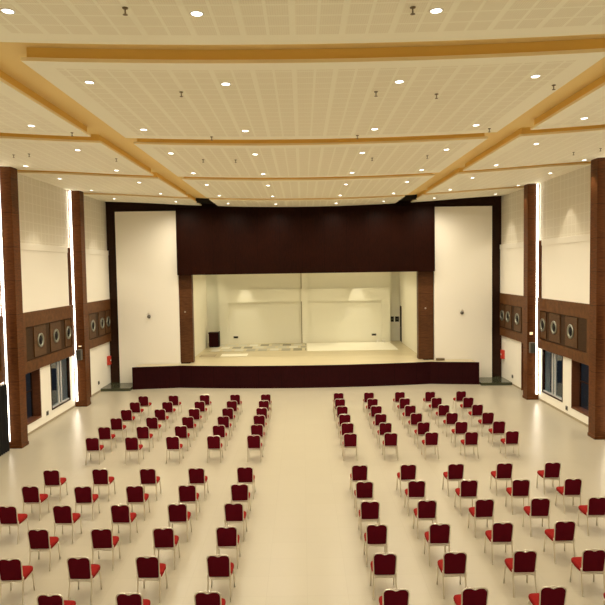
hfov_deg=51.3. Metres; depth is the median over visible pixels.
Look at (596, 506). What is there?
banquet chair
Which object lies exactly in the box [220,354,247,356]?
sheet
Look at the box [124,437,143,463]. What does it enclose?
banquet chair
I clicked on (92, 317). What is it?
wall vent
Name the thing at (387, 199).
ceiling
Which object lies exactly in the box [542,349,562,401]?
window
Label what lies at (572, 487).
banquet chair
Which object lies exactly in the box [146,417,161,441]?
banquet chair
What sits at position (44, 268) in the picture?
wall panel
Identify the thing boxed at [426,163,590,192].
ceiling
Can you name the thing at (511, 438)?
banquet chair
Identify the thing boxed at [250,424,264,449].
banquet chair
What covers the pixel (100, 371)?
wall
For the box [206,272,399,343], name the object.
wall
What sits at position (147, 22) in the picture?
ceiling
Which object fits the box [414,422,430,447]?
banquet chair
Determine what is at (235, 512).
banquet chair
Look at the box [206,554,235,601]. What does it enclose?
banquet chair
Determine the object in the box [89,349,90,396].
door
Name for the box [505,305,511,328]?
wall vent
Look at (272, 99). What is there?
ceiling
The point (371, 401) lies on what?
banquet chair
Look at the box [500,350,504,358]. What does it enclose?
fire alarm box
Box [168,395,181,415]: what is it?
banquet chair
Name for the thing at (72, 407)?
baseboard
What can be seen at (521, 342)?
door
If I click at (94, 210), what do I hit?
board
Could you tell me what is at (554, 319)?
wall vent
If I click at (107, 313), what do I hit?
wall vent
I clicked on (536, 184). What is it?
diffuser
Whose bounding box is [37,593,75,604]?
banquet chair
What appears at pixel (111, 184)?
ceiling
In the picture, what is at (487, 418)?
banquet chair
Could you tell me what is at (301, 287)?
trim
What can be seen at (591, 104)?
ceiling
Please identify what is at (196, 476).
banquet chair
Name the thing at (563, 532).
banquet chair
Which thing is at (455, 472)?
banquet chair
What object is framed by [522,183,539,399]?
wall pillar
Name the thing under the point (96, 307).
panelling
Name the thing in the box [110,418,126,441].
banquet chair
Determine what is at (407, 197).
ceiling
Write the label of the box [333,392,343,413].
banquet chair
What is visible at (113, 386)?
step
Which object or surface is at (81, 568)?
banquet chair
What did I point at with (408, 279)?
wall
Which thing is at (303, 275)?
trim
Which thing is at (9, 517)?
banquet chair
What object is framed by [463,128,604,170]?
ceiling
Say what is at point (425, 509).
banquet chair
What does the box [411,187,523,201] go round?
ceiling
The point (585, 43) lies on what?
beam
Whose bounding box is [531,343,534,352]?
grille
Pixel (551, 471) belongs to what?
banquet chair
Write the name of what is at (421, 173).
ceiling beam
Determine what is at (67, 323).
wall vent
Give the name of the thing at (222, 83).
recessed light
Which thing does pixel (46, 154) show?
ceiling
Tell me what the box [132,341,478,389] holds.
stage platform
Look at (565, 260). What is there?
wall panel
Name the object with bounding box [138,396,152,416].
banquet chair
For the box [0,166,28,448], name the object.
wall pillar
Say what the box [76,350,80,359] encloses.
grille
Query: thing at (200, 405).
banquet chair
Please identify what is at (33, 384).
window
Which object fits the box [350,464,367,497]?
banquet chair
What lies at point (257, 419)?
banquet chair
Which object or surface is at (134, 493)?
banquet chair
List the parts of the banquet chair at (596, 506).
seat, frame, backrest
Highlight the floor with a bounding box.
[0,384,604,604]
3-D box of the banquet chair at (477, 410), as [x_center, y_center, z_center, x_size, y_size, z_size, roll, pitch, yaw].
[6.935,4.462,25.226,0.500,0.933,0.612,-1,3,0]
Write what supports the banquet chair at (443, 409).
on the floor
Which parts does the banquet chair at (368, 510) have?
leg, backrest, frame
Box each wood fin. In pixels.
[67,248,71,304]
[539,240,541,297]
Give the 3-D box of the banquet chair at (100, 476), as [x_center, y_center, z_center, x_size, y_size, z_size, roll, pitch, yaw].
[-5.630,5.059,17.829,0.500,0.933,0.612,-1,3,1]
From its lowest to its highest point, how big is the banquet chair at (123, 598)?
0.933 m
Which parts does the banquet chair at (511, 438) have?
frame, backrest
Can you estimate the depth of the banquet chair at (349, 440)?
20.89 m
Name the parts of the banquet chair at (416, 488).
backrest, frame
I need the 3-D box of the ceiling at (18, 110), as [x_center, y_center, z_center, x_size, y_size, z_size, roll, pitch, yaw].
[-8.215,-4.271,13.290,5.450,0.364,6.090,-1,3,0]
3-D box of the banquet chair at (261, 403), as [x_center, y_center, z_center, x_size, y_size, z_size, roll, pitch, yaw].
[-1.604,4.520,26.595,0.500,0.933,0.612,-1,3,2]
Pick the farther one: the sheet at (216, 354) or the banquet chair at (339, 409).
the sheet at (216, 354)
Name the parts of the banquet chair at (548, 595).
seat, backrest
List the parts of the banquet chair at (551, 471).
seat, backrest, frame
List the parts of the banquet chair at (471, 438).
backrest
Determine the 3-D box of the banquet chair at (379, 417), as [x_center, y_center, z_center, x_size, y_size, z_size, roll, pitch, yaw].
[2.936,4.596,23.899,0.500,0.933,0.612,-1,3,-1]
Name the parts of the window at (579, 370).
sash, pane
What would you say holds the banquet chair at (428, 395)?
on the floor
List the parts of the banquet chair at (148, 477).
frame, backrest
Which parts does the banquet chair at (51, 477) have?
backrest, frame, seat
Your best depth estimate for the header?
34.48 m
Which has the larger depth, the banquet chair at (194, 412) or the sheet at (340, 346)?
the sheet at (340, 346)
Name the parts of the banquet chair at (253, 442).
backrest, frame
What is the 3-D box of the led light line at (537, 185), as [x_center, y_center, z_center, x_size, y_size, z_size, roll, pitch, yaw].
[11.017,-0.585,29.585,0.110,9.890,0.060,-1,3,0]
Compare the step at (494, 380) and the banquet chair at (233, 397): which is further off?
the step at (494, 380)
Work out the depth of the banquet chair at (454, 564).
12.13 m
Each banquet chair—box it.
[0,505,28,543]
[0,558,34,604]
[21,485,49,520]
[27,529,60,570]
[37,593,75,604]
[43,469,67,502]
[52,505,81,543]
[67,557,101,603]
[74,486,99,520]
[85,437,104,464]
[90,528,120,570]
[92,468,115,500]
[98,427,116,452]
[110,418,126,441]
[110,504,137,542]
[115,592,150,604]
[120,409,135,431]
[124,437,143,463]
[126,485,149,520]
[129,402,144,423]
[135,556,167,602]
[136,426,153,451]
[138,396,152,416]
[139,468,160,500]
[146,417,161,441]
[152,527,179,569]
[154,409,169,431]
[162,401,176,423]
[165,436,183,463]
[167,503,191,541]
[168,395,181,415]
[174,425,190,451]
[178,484,199,519]
[181,416,196,440]
[188,408,202,431]
[188,467,208,499]
[194,401,207,422]
[194,591,225,604]
[199,394,211,411]
[206,435,222,462]
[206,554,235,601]
[212,425,227,450]
[216,526,240,568]
[217,416,231,439]
[222,408,235,430]
[224,502,246,540]
[226,400,238,421]
[230,394,242,414]
[230,483,250,518]
[237,466,255,498]
[247,435,262,462]
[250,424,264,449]
[253,415,266,438]
[256,407,268,430]
[258,400,270,421]
[260,394,271,411]
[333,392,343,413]
[334,399,345,417]
[336,406,347,428]
[338,414,350,437]
[340,422,354,448]
[342,433,357,460]
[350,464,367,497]
[354,481,373,516]
[358,500,379,539]
[363,392,373,405]
[364,524,387,566]
[365,398,377,419]
[369,405,381,424]
[370,552,396,599]
[373,413,386,437]
[377,422,391,447]
[379,588,409,604]
[382,432,397,459]
[393,391,404,409]
[396,464,416,496]
[397,398,409,419]
[402,405,416,427]
[404,480,425,515]
[408,413,422,436]
[413,499,436,538]
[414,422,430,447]
[421,432,438,459]
[423,391,435,411]
[424,523,450,565]
[428,397,442,418]
[435,404,449,427]
[436,551,466,598]
[442,463,463,496]
[443,412,458,436]
[451,421,467,446]
[453,391,466,411]
[453,587,488,604]
[454,479,477,514]
[459,397,473,418]
[460,431,478,458]
[468,404,483,426]
[468,498,494,537]
[477,412,494,436]
[484,522,513,564]
[488,421,505,446]
[490,462,512,495]
[500,430,519,457]
[503,550,536,597]
[505,479,529,514]
[522,497,550,536]
[528,586,566,604]
[536,462,560,494]
[543,520,575,563]
[555,478,582,513]
[570,549,604,596]
[577,496,604,535]
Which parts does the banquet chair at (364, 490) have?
backrest, frame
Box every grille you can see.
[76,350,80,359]
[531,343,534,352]
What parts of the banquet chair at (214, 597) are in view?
backrest, seat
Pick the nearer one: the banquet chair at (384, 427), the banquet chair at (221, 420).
the banquet chair at (384, 427)
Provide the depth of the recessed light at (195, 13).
8.23 m
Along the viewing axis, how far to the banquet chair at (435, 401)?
26.36 m
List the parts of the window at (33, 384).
pane, sash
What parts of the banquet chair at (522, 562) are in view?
leg, leg, seat, backrest, frame, leg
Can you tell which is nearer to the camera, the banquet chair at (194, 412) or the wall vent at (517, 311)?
the banquet chair at (194, 412)
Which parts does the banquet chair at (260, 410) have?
backrest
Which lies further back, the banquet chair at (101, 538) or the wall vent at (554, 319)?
the wall vent at (554, 319)
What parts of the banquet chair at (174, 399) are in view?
backrest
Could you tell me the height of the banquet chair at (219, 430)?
0.933 m
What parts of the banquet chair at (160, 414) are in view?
backrest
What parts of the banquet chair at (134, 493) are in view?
backrest, frame, seat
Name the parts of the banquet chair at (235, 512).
backrest, frame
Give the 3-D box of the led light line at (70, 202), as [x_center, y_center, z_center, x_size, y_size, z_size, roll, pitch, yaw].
[-10.760,-0.253,29.596,0.110,9.900,0.060,-1,3,0]
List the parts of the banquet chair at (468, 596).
seat, backrest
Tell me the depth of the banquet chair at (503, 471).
17.54 m
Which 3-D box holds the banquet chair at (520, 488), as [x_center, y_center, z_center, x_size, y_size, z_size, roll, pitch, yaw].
[5.617,4.961,16.437,0.500,0.933,0.612,-1,3,2]
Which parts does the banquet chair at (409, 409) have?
backrest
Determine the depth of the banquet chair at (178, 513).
14.86 m
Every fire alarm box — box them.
[107,356,110,364]
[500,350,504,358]
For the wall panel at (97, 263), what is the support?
attached to the wall at (100, 371)
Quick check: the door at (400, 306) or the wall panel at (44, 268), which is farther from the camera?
the door at (400, 306)
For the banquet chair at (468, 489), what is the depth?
16.19 m
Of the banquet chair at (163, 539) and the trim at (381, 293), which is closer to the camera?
the banquet chair at (163, 539)
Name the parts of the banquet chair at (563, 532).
leg, seat, seat frame, backrest, frame, leg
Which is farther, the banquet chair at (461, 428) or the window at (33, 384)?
the window at (33, 384)
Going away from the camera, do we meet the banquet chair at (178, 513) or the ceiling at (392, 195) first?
the banquet chair at (178, 513)
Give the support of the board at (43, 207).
attached to the wall at (100, 371)
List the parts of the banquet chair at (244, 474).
backrest, frame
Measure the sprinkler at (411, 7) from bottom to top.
0.095 m
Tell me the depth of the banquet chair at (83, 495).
16.17 m
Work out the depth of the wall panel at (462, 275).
34.90 m
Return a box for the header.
[175,204,434,274]
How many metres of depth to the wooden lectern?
42.00 m
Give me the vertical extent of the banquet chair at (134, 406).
0.933 m
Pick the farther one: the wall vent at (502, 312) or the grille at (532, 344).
the wall vent at (502, 312)
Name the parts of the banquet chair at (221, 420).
backrest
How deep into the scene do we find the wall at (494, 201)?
35.09 m
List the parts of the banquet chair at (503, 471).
backrest, frame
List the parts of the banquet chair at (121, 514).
backrest, frame, seat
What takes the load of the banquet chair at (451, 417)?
on the floor
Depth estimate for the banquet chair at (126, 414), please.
25.01 m
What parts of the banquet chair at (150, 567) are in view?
backrest, frame, leg, seat, leg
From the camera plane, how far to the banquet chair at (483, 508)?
14.86 m
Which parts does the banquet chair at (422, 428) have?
frame, backrest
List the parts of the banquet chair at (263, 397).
backrest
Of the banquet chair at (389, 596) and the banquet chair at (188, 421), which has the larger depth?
the banquet chair at (188, 421)
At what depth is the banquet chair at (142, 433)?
22.27 m
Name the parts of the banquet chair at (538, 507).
seat, leg, backrest, frame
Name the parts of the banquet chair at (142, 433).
backrest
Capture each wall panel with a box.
[20,243,68,312]
[85,249,109,302]
[115,211,180,382]
[433,206,491,377]
[500,242,523,295]
[542,234,589,303]
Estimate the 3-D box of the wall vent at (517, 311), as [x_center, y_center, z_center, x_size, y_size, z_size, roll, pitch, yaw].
[11.055,0.862,32.439,0.089,1.230,1.000,-1,3,0]
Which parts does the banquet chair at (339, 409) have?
backrest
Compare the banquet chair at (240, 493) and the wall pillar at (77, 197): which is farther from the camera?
the wall pillar at (77, 197)
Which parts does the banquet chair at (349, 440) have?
frame, backrest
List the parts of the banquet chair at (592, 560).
leg, seat, leg, frame, backrest, leg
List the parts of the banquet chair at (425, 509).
backrest, frame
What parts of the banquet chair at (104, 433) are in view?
backrest, frame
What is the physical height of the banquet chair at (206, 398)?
0.933 m
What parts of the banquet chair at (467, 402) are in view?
backrest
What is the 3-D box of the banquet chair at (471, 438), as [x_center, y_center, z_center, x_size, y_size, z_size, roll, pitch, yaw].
[5.597,4.706,21.130,0.500,0.933,0.612,-1,3,-1]
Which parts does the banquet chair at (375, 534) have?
leg, backrest, frame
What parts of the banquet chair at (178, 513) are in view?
backrest, frame, seat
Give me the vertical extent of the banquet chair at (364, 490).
0.933 m
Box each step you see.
[101,382,132,390]
[479,376,511,385]
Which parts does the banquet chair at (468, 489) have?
seat, backrest, frame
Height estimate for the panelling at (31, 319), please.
2.350 m
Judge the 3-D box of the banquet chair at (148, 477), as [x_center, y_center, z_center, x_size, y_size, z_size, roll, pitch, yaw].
[-4.302,5.041,17.792,0.500,0.933,0.612,-1,3,-1]
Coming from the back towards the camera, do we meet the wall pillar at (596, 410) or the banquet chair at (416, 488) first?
the wall pillar at (596, 410)
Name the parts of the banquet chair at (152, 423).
backrest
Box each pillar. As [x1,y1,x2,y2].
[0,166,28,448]
[68,190,90,406]
[178,275,194,362]
[417,271,433,358]
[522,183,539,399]
[587,157,604,439]
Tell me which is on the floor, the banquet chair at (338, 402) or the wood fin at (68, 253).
the banquet chair at (338, 402)
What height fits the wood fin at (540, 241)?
2.650 m
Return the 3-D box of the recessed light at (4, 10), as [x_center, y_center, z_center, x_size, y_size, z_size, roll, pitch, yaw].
[-3.845,-3.818,8.224,0.188,0.045,0.188,0,3,9]
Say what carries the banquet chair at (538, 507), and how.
on the floor
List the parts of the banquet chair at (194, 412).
backrest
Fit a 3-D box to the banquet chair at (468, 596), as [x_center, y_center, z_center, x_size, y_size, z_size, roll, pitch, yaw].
[2.940,5.296,11.041,0.500,0.933,0.612,-1,3,-2]
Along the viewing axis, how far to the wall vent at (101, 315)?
33.71 m
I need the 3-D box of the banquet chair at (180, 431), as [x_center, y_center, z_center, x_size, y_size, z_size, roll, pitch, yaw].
[-4.300,4.782,22.538,0.500,0.933,0.612,-1,3,-1]
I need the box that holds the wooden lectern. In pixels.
[208,331,219,346]
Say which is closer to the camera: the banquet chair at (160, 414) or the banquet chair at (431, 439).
the banquet chair at (431, 439)
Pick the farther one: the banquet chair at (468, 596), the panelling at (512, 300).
the panelling at (512, 300)
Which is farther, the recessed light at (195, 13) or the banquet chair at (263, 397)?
the banquet chair at (263, 397)
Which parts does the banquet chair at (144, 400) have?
backrest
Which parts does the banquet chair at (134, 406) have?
backrest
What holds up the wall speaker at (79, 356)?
attached to the wall pillar at (77, 197)
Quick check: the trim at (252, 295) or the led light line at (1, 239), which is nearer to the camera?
the led light line at (1, 239)
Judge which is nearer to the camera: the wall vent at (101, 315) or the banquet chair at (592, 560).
the banquet chair at (592, 560)
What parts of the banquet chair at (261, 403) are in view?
backrest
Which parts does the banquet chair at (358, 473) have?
leg, backrest, frame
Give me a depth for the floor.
17.42 m
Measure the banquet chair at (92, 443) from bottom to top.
0.933 m
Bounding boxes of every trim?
[219,289,301,343]
[301,273,307,342]
[301,287,301,333]
[307,287,389,341]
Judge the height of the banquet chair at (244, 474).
0.933 m
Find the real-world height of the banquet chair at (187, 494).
0.933 m
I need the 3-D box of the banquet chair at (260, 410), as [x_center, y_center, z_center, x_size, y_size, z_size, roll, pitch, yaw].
[-1.604,4.594,25.237,0.500,0.933,0.612,-1,3,1]
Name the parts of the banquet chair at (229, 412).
backrest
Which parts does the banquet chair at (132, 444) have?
backrest, frame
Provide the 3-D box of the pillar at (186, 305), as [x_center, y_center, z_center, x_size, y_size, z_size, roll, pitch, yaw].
[-6.514,0.905,35.307,0.770,4.885,0.485,-1,3,0]
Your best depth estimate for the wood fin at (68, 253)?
29.12 m
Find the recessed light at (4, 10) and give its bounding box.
[0,8,15,13]
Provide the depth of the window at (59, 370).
28.27 m
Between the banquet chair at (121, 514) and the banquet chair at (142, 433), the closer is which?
the banquet chair at (121, 514)
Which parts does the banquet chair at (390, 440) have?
backrest, frame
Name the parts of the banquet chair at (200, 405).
backrest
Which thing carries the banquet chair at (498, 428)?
on the floor
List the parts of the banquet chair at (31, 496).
backrest, frame, seat, leg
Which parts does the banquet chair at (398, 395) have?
backrest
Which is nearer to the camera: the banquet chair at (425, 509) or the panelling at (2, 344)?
the banquet chair at (425, 509)
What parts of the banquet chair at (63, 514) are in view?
backrest, frame, seat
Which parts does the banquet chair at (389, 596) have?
backrest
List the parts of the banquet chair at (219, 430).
backrest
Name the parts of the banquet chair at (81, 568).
leg, backrest, frame, leg, seat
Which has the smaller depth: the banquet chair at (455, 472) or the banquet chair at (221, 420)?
the banquet chair at (455, 472)
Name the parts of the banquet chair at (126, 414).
backrest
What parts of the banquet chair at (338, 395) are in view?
backrest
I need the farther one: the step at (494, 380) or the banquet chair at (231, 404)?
the step at (494, 380)
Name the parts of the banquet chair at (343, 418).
backrest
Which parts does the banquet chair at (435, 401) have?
backrest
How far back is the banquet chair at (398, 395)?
27.69 m
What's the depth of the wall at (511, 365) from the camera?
29.71 m
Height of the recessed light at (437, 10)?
0.040 m
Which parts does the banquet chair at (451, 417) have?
backrest, frame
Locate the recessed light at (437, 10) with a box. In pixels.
[429,7,443,13]
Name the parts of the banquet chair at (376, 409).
backrest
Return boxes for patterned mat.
[207,343,305,351]
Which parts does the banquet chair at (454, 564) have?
seat, leg, seat frame, backrest, frame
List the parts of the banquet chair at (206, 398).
backrest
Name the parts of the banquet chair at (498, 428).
backrest, frame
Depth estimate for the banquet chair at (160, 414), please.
25.00 m
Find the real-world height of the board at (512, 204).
2.640 m
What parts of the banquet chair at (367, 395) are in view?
backrest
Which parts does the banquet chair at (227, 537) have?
backrest, frame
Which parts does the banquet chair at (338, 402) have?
backrest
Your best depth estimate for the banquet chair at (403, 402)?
26.36 m
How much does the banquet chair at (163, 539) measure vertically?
0.933 m
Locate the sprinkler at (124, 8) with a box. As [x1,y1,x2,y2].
[122,7,127,15]
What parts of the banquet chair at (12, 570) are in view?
backrest, frame, seat frame, seat, leg, leg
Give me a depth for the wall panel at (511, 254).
33.07 m
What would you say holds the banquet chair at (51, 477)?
on the floor
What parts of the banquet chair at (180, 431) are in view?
backrest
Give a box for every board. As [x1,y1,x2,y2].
[17,173,68,246]
[84,196,106,249]
[501,189,523,243]
[540,165,590,239]
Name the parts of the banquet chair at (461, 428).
backrest, frame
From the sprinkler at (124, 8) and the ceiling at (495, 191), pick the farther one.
the ceiling at (495, 191)
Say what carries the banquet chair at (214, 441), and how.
on the floor
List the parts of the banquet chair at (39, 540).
leg, backrest, frame, leg, seat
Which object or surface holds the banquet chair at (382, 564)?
on the floor
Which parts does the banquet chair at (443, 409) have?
backrest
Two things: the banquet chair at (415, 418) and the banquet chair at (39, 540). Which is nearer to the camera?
the banquet chair at (39, 540)
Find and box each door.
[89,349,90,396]
[400,306,401,341]
[521,342,522,389]
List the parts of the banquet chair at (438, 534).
leg, seat, backrest, frame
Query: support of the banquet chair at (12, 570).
on the floor
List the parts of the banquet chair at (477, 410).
backrest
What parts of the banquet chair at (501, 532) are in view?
seat, leg, backrest, frame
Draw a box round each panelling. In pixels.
[0,316,5,382]
[23,305,74,373]
[87,299,110,348]
[500,293,522,342]
[537,298,588,364]
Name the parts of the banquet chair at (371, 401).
backrest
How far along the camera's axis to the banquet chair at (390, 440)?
20.90 m
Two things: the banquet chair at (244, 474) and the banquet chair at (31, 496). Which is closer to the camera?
the banquet chair at (31, 496)
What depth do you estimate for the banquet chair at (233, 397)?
27.70 m
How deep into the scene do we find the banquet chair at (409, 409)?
24.99 m
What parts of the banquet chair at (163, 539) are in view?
backrest, frame, seat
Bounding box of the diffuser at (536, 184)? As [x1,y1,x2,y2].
[536,184,537,393]
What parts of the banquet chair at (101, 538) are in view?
backrest, frame, seat, leg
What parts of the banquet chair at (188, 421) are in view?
backrest, frame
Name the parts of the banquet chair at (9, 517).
backrest, frame, leg, seat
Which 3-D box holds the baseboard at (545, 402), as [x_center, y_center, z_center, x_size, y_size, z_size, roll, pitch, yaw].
[11.204,5.306,16.266,0.015,0.090,37.900,-1,3,0]
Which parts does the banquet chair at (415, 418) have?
backrest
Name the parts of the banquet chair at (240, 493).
backrest, frame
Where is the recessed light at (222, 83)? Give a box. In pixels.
[221,82,230,85]
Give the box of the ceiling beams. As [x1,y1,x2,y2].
[0,34,604,200]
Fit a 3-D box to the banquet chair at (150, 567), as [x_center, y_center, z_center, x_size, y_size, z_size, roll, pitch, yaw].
[-2.976,5.313,12.421,0.500,0.933,0.612,-1,3,1]
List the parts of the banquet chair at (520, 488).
seat, leg, backrest, frame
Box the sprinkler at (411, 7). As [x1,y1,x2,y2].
[410,6,415,14]
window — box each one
[25,368,41,424]
[50,357,70,409]
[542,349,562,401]
[571,359,588,415]
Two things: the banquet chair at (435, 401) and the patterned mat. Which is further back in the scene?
the patterned mat
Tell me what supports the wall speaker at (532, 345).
attached to the wall pillar at (529, 278)
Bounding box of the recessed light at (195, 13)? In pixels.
[189,10,203,16]
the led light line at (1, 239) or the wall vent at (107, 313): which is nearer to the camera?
the led light line at (1, 239)
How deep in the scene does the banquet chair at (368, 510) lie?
14.84 m
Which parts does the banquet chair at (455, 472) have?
backrest, frame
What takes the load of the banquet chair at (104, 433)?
on the floor
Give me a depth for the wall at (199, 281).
39.83 m
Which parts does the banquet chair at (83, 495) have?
backrest, frame, seat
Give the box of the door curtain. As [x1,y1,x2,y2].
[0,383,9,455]
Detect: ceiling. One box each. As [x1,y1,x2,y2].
[0,0,604,44]
[0,77,90,136]
[0,136,153,175]
[17,171,187,196]
[21,48,604,139]
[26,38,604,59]
[83,193,201,205]
[134,136,487,177]
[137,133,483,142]
[182,174,434,198]
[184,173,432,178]
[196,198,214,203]
[209,195,404,206]
[219,195,398,198]
[398,195,416,200]
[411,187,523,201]
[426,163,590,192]
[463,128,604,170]
[530,82,604,129]
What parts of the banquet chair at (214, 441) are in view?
backrest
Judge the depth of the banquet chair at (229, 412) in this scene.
24.99 m
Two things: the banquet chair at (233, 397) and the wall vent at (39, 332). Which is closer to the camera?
the wall vent at (39, 332)
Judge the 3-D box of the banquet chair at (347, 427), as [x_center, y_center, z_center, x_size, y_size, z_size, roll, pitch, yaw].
[1.595,4.689,22.576,0.500,0.933,0.612,-1,3,0]
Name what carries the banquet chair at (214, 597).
on the floor
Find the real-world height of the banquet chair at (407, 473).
0.933 m
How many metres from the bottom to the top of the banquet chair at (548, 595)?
0.933 m
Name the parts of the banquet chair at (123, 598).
backrest, seat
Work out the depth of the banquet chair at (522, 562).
12.15 m
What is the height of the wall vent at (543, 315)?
1.230 m
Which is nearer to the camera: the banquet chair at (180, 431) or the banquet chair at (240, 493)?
the banquet chair at (240, 493)
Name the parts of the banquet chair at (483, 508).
seat, leg, backrest, frame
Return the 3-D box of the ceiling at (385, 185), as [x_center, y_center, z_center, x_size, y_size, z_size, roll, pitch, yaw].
[0.223,-4.907,27.098,9.630,0.165,6.250,-1,3,0]
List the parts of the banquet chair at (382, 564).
leg, leg, backrest, frame, leg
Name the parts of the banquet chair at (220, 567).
leg, backrest, frame, seat frame, leg, seat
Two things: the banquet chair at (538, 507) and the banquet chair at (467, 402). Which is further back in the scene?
the banquet chair at (467, 402)
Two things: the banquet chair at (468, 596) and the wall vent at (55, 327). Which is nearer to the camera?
the banquet chair at (468, 596)
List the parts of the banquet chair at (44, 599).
backrest, frame, seat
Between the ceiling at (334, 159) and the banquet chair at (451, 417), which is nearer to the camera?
the ceiling at (334, 159)
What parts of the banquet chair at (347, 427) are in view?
backrest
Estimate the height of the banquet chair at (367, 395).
0.933 m
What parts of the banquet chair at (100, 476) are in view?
backrest, frame, seat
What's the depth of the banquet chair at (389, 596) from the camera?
10.75 m
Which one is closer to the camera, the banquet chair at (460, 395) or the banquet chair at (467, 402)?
the banquet chair at (467, 402)
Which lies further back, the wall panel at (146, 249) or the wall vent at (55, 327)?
the wall panel at (146, 249)
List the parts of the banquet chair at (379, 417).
backrest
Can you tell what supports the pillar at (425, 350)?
on the stage platform
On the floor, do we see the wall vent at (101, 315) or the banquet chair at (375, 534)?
the banquet chair at (375, 534)
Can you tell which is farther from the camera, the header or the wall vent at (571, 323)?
the header
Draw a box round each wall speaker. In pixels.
[76,349,82,359]
[529,342,535,352]
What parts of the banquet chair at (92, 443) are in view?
backrest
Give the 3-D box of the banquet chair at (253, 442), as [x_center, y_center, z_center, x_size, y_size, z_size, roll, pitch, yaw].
[-1.603,4.817,21.140,0.500,0.933,0.612,-1,3,1]
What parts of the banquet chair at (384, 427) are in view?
frame, backrest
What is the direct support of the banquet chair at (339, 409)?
on the floor
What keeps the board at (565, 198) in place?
attached to the wall at (511, 365)
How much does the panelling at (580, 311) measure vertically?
2.350 m
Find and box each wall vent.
[33,324,46,356]
[49,321,60,351]
[64,319,71,346]
[89,313,95,338]
[98,312,104,335]
[105,310,109,332]
[500,304,504,326]
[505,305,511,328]
[514,307,520,331]
[540,312,546,338]
[549,313,559,342]
[565,316,577,347]
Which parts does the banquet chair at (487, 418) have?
backrest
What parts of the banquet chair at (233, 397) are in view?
backrest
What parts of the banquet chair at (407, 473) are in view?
backrest, frame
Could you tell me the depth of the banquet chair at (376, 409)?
24.98 m
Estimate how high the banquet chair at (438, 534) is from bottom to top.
0.933 m
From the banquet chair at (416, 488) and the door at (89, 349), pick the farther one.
the door at (89, 349)
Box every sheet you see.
[199,354,216,356]
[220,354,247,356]
[307,342,397,350]
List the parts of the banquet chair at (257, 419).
backrest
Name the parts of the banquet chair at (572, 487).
seat, frame, backrest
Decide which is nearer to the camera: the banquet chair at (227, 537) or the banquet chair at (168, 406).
the banquet chair at (227, 537)
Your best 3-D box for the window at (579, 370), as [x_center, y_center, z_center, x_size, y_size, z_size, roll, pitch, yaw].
[11.357,3.416,24.901,0.380,2.080,2.550,-1,3,0]
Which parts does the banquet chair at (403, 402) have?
backrest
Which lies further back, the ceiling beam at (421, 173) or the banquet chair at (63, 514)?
the ceiling beam at (421, 173)
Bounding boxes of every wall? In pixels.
[0,190,110,432]
[105,196,501,381]
[193,275,207,356]
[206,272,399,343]
[399,272,416,352]
[501,219,587,423]
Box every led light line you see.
[0,190,10,441]
[69,191,77,400]
[535,184,538,393]
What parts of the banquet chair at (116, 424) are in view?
backrest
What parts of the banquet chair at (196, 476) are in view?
backrest, frame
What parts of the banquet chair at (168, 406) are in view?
backrest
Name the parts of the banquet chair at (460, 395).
backrest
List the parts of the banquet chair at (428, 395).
backrest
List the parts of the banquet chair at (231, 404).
backrest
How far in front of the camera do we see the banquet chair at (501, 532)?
13.50 m
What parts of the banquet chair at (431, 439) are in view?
backrest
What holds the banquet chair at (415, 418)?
on the floor
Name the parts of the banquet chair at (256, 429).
backrest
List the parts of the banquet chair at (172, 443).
backrest, frame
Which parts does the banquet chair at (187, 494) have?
frame, backrest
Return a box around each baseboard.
[28,390,100,434]
[512,383,587,426]
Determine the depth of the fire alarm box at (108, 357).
34.84 m
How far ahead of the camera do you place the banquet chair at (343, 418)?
23.62 m
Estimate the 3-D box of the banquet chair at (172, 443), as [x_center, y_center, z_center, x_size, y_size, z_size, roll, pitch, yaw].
[-4.297,4.858,21.141,0.500,0.933,0.612,-1,3,0]
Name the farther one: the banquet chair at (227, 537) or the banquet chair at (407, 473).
the banquet chair at (407, 473)
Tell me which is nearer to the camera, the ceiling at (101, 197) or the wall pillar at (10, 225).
the wall pillar at (10, 225)

